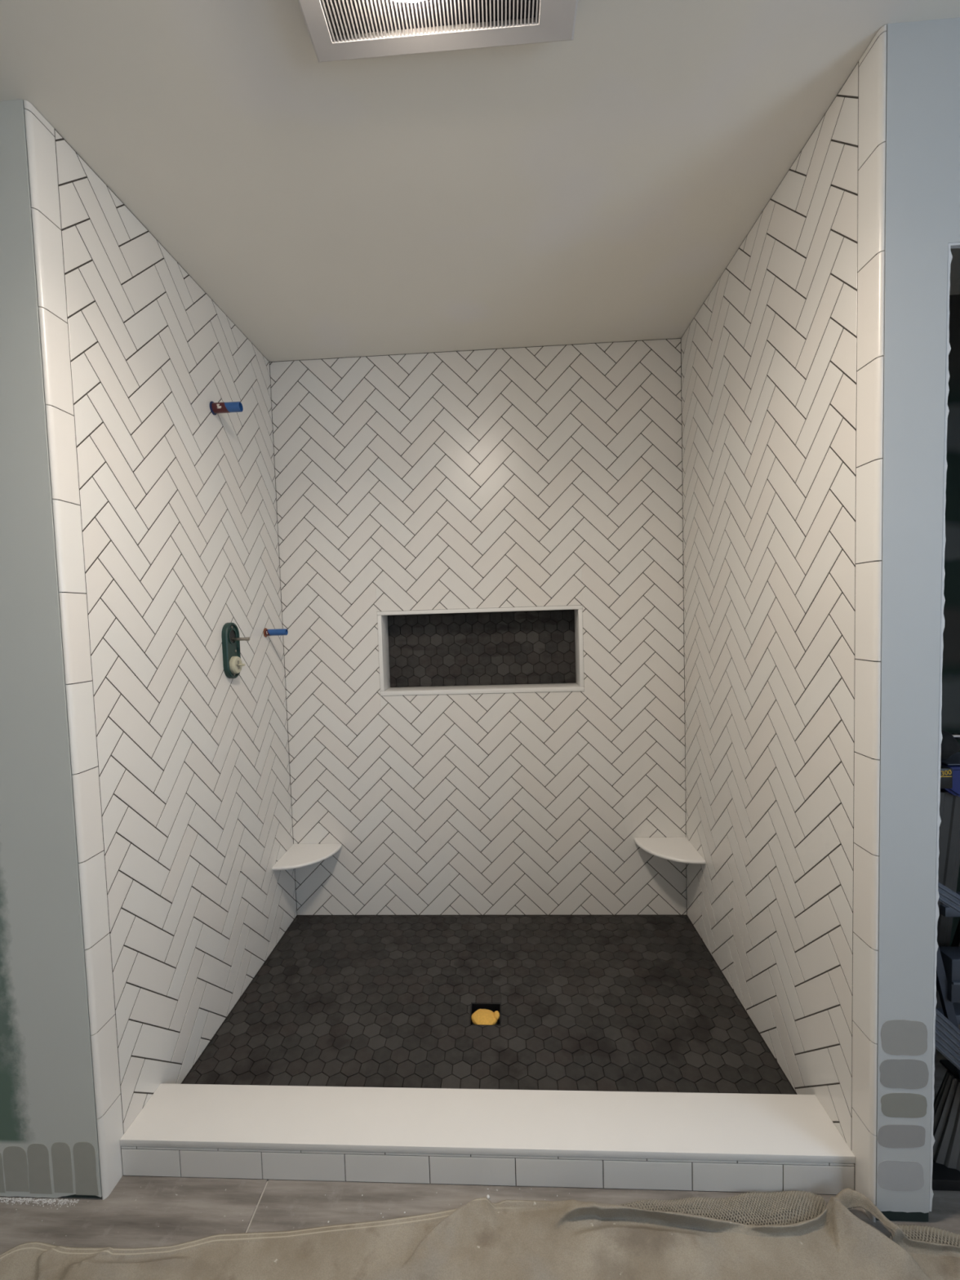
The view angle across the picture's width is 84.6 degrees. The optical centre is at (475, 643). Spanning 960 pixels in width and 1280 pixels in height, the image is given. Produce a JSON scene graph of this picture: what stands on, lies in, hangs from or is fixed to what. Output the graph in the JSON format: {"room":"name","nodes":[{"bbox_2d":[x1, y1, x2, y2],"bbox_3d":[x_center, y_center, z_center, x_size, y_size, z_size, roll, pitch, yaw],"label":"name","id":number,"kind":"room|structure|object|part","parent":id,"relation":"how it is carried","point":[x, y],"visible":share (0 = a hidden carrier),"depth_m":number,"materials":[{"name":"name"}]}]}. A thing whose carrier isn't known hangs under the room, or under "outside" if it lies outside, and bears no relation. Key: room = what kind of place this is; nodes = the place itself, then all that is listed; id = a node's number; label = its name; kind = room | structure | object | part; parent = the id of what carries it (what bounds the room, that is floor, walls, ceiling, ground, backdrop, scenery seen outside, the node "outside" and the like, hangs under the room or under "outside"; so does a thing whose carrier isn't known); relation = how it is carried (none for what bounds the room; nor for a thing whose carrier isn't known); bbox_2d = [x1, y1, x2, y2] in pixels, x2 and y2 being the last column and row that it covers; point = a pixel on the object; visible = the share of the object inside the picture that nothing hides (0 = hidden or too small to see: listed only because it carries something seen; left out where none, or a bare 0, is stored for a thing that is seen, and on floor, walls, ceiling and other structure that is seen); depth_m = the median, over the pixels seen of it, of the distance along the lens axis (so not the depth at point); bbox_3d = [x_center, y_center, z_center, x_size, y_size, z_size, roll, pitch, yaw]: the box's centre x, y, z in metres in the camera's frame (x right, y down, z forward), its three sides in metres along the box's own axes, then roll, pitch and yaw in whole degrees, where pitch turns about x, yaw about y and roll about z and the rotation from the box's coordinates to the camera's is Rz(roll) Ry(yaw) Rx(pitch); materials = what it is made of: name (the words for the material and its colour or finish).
{"room":"building under construction","nodes":[
{"label":"building under construction","id":0,"kind":"room"},
{"bbox_2d":[0,99,102,1198],"bbox_3d":[-1.532,0.097,1.226,1.214,2.485,0.013,-2,3,3],"label":"wall","id":1,"kind":"structure","parent":0,"point":[49,1144],"depth_m":1.21,"materials":[{"name":"paint"}]},
{"bbox_2d":[23,99,297,1199],"bbox_3d":[-0.938,0.051,1.772,0.105,2.550,1.166,-2,3,3],"label":"wall","id":2,"kind":"structure","parent":0,"point":[165,505],"depth_m":1.49,"materials":[{"name":"white tile"}]},
{"bbox_2d":[209,400,243,415],"bbox_3d":[-0.861,-0.815,1.818,0.105,0.044,0.044,-2,3,3],"label":"pipe stub","id":3,"kind":"object","parent":2,"relation":"attached to","point":[231,406],"visible":1,"depth_m":1.80,"materials":[{"name":"blue plastic"}]},
{"bbox_2d":[221,622,249,678],"bbox_3d":[-0.845,0.023,1.882,0.079,0.200,0.092,-2,3,3],"label":"shower valve","id":4,"kind":"object","parent":2,"relation":"attached to","point":[233,664],"visible":1,"depth_m":1.87,"materials":[{"name":"green plastic"}]},
{"bbox_3d":[-0.838,-0.018,1.882,0.063,0.012,0.012,-2,3,3],"label":"stem","id":5,"kind":"part","parent":4,"relation":"part of","materials":[{"name":"metal"}]},
{"bbox_2d":[263,627,288,637],"bbox_3d":[-0.825,-0.048,2.171,0.096,0.038,0.038,-2,3,3],"label":"pipe stub","id":6,"kind":"object","parent":2,"relation":"attached to","point":[277,632],"visible":1,"depth_m":2.16,"materials":[{"name":"blue plastic"}]},
{"bbox_2d":[271,843,342,870],"bbox_3d":[-0.721,0.918,2.278,0.225,0.015,0.225,-2,3,3],"label":"corner shelf","id":7,"kind":"object","parent":2,"relation":"attached to","point":[298,855],"visible":1,"depth_m":2.28,"materials":[{"name":"white stone"}]},
{"bbox_2d":[269,337,687,915],"bbox_3d":[0.022,-0.010,2.373,1.960,2.550,0.140,-2,3,3],"label":"wall","id":8,"kind":"structure","parent":0,"point":[550,475],"depth_m":2.30,"materials":[{"name":"white tile"}]},
{"bbox_2d":[377,604,584,695],"bbox_3d":[0.022,0.028,2.373,0.894,0.372,0.142,-2,3,3],"label":"shower niche","id":9,"kind":"object","parent":8,"relation":"attached to","point":[530,649],"visible":1,"depth_m":2.42,"materials":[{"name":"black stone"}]},
{"bbox_2d":[0,0,959,361],"bbox_3d":[-0.032,-1.186,0.106,4.400,0.100,4.540,-2,3,3],"label":"ceiling","id":10,"kind":"structure","parent":0,"point":[598,185],"depth_m":1.27,"materials":[{"name":"paint"}]},
{"bbox_2d":[297,0,577,62],"bbox_3d":[-0.074,-1.132,0.777,0.498,0.074,0.498,-2,3,3],"label":"exhaust fan","id":11,"kind":"object","parent":10,"relation":"attached to","point":[338,29],"visible":1,"depth_m":0.98,"materials":[{"name":"plastic"}]},
{"bbox_2d":[0,1024,959,1254],"bbox_3d":[0.041,1.403,0.121,4.400,0.104,4.300,-2,3,3],"label":"floor","id":12,"kind":"structure","parent":0,"point":[184,1209],"depth_m":1.22,"materials":[{"name":"tile"}]},
{"bbox_2d":[0,1188,557,1230],"bbox_3d":[-0.531,1.309,1.217,1.502,0.003,0.088,-2,3,1],"label":"crumbs","id":13,"kind":"object","parent":12,"relation":"on","point":[30,1199],"visible":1,"depth_m":1.25,"materials":[{"name":"plaster"}]},
{"bbox_2d":[0,1187,959,1279],"bbox_3d":[-0.038,1.287,0.793,3.156,0.060,0.840,-2,3,-2],"label":"cloth","id":14,"kind":"object","parent":12,"relation":"on","point":[481,1238],"visible":1,"depth_m":1.12,"materials":[{"name":"fabric"}]},
{"bbox_2d":[120,1146,854,1194],"bbox_3d":[0.002,1.249,1.334,1.762,0.078,0.155,-2,3,3],"label":"shower curb","id":15,"kind":"object","parent":12,"relation":"on","point":[819,1178],"visible":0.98,"depth_m":1.25,"materials":[{"name":"white tile"}]},
{"bbox_2d":[120,1083,855,1163],"bbox_3d":[0.000,1.201,1.332,1.749,0.017,0.157,-2,3,3],"label":"curb slab","id":16,"kind":"object","parent":15,"relation":"on","point":[725,1126],"visible":1,"depth_m":1.31,"materials":[{"name":"white stone"}]},
{"bbox_2d":[617,1190,959,1246],"bbox_3d":[0.833,1.260,1.147,1.104,0.019,0.104,-1,3,10],"label":"pad","id":17,"kind":"object","parent":12,"relation":"on","point":[733,1199],"visible":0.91,"depth_m":1.18,"materials":[{"name":"grey fabric"}]},
{"bbox_2d":[932,1160,959,1191],"bbox_3d":[1.225,1.241,1.268,0.390,0.027,0.123,-2,3,3],"label":"plastic tray","id":18,"kind":"object","parent":12,"relation":"on","point":[944,1178],"visible":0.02,"depth_m":1.22,"materials":[{"name":"black plastic"}]},
{"bbox_2d":[933,1059,959,1171],"bbox_3d":[1.232,1.126,1.268,0.317,0.200,0.127,-2,3,3],"label":"tub","id":19,"kind":"object","parent":18,"relation":"on","point":[946,1126],"visible":0.7,"depth_m":1.25,"materials":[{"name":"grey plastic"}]},
{"bbox_2d":[936,944,959,1079],"bbox_3d":[1.109,0.864,1.235,0.096,0.336,0.012,-2,3,3],"label":"strut","id":20,"kind":"object","parent":19,"relation":"on","point":[948,1008],"visible":0.6,"depth_m":1.23,"materials":[{"name":"black"}]},
{"bbox_2d":[936,946,959,1002],"bbox_3d":[1.241,0.771,1.229,0.288,0.105,0.055,-2,3,3],"label":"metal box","id":21,"kind":"object","parent":20,"relation":"attached to","point":[950,956],"visible":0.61,"depth_m":1.22,"materials":[{"name":"metal"}]},
{"bbox_3d":[1.229,1.029,1.263,0.170,0.007,0.072,-2,3,3],"label":"lid","id":22,"kind":"part","parent":19,"relation":"part of","materials":[{"name":"black plastic"}]},
{"bbox_2d":[934,751,959,1065],"bbox_3d":[1.292,0.752,1.460,0.475,0.963,0.410,-2,3,3],"label":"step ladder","id":23,"kind":"object","parent":12,"relation":"on","point":[949,804],"visible":0.25,"depth_m":1.27,"materials":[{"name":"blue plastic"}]},
{"bbox_2d":[940,764,952,788],"bbox_3d":[1.072,0.307,1.222,0.042,0.048,0.032,-2,3,3],"label":"label","id":24,"kind":"object","parent":23,"relation":"attached to","point":[946,772],"visible":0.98,"depth_m":1.21,"materials":[{"name":"black plastic"}]},
{"bbox_2d":[940,729,959,759],"bbox_3d":[1.124,0.242,1.301,0.114,0.081,0.104,-2,3,3],"label":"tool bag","id":25,"kind":"object","parent":23,"relation":"on","point":[950,745],"visible":0.27,"depth_m":1.26,"materials":[{"name":"black fabric"}]},
{"bbox_3d":[1.410,0.779,1.506,0.033,0.896,0.316,-1,3,11],"label":"leg","id":26,"kind":"part","parent":23,"relation":"part of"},
{"bbox_2d":[182,915,796,1094],"bbox_3d":[0.032,1.267,1.891,1.758,0.050,0.964,-2,3,3],"label":"shower pan","id":27,"kind":"object","parent":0,"point":[597,1003],"visible":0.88,"depth_m":1.79,"materials":[{"name":"grey tile"}]},
{"bbox_2d":[469,1003,501,1026],"bbox_3d":[0.034,1.274,1.782,0.104,0.049,0.100,-2,3,3],"label":"floor drain","id":28,"kind":"object","parent":27,"relation":"in","point":[474,1006],"visible":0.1,"depth_m":1.83,"materials":[{"name":"black plastic"}]},
{"bbox_2d":[471,1008,499,1025],"bbox_3d":[0.032,1.261,1.778,0.084,0.038,0.085,1,4,45],"label":"plug","id":29,"kind":"object","parent":28,"relation":"in","point":[481,1016],"visible":0.93,"depth_m":1.77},
{"bbox_2d":[680,24,886,1222],"bbox_3d":[0.914,-0.001,1.673,0.105,2.550,1.166,-2,3,3],"label":"wall","id":30,"kind":"structure","parent":0,"point":[782,360],"depth_m":1.38,"materials":[{"name":"white tile"}]},
{"bbox_2d":[634,837,706,864],"bbox_3d":[0.800,0.860,2.196,0.225,0.015,0.225,-2,3,3],"label":"corner shelf","id":31,"kind":"object","parent":30,"relation":"attached to","point":[680,850],"visible":1,"depth_m":2.19,"materials":[{"name":"white stone"}]},
{"bbox_2d":[875,17,959,1222],"bbox_3d":[1.523,0.011,1.063,1.364,2.485,0.013,-2,3,3],"label":"wall","id":32,"kind":"structure","parent":0,"point":[922,141],"depth_m":1.08,"materials":[{"name":"paint"}]},
{"bbox_2d":[941,294,959,946],"bbox_3d":[1.650,-0.028,2.067,1.315,2.519,0.100,-2,3,3],"label":"wall","id":33,"kind":"structure","parent":0,"point":[950,710],"depth_m":1.99,"materials":[{"name":"black"}]},
{"bbox_3d":[0.967,0.018,1.577,0.010,2.519,0.953,-2,3,3],"label":"wall","id":34,"kind":"structure","parent":0,"visible":0},
{"bbox_2d":[934,1008,959,1070],"bbox_3d":[1.165,0.983,1.177,0.411,0.400,0.023,-2,3,3],"label":"bar","id":35,"kind":"object","parent":34,"relation":"attached to","point":[947,1035],"visible":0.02,"depth_m":1.17,"materials":[{"name":"metal"}]},
{"bbox_2d":[937,881,959,913],"bbox_3d":[1.226,0.673,1.167,0.524,0.366,0.023,-2,3,3],"label":"bar","id":36,"kind":"object","parent":34,"relation":"attached to","point":[951,899],"visible":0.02,"depth_m":1.16,"materials":[{"name":"metal"}]},
{"bbox_2d":[950,733,959,738],"bbox_3d":[1.573,0.237,1.373,1.190,0.026,0.015,-2,3,3],"label":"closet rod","id":37,"kind":"object","parent":34,"relation":"attached to","point":[957,735],"visible":0.02,"depth_m":1.38,"materials":[{"name":"silver metal"}]}
]}

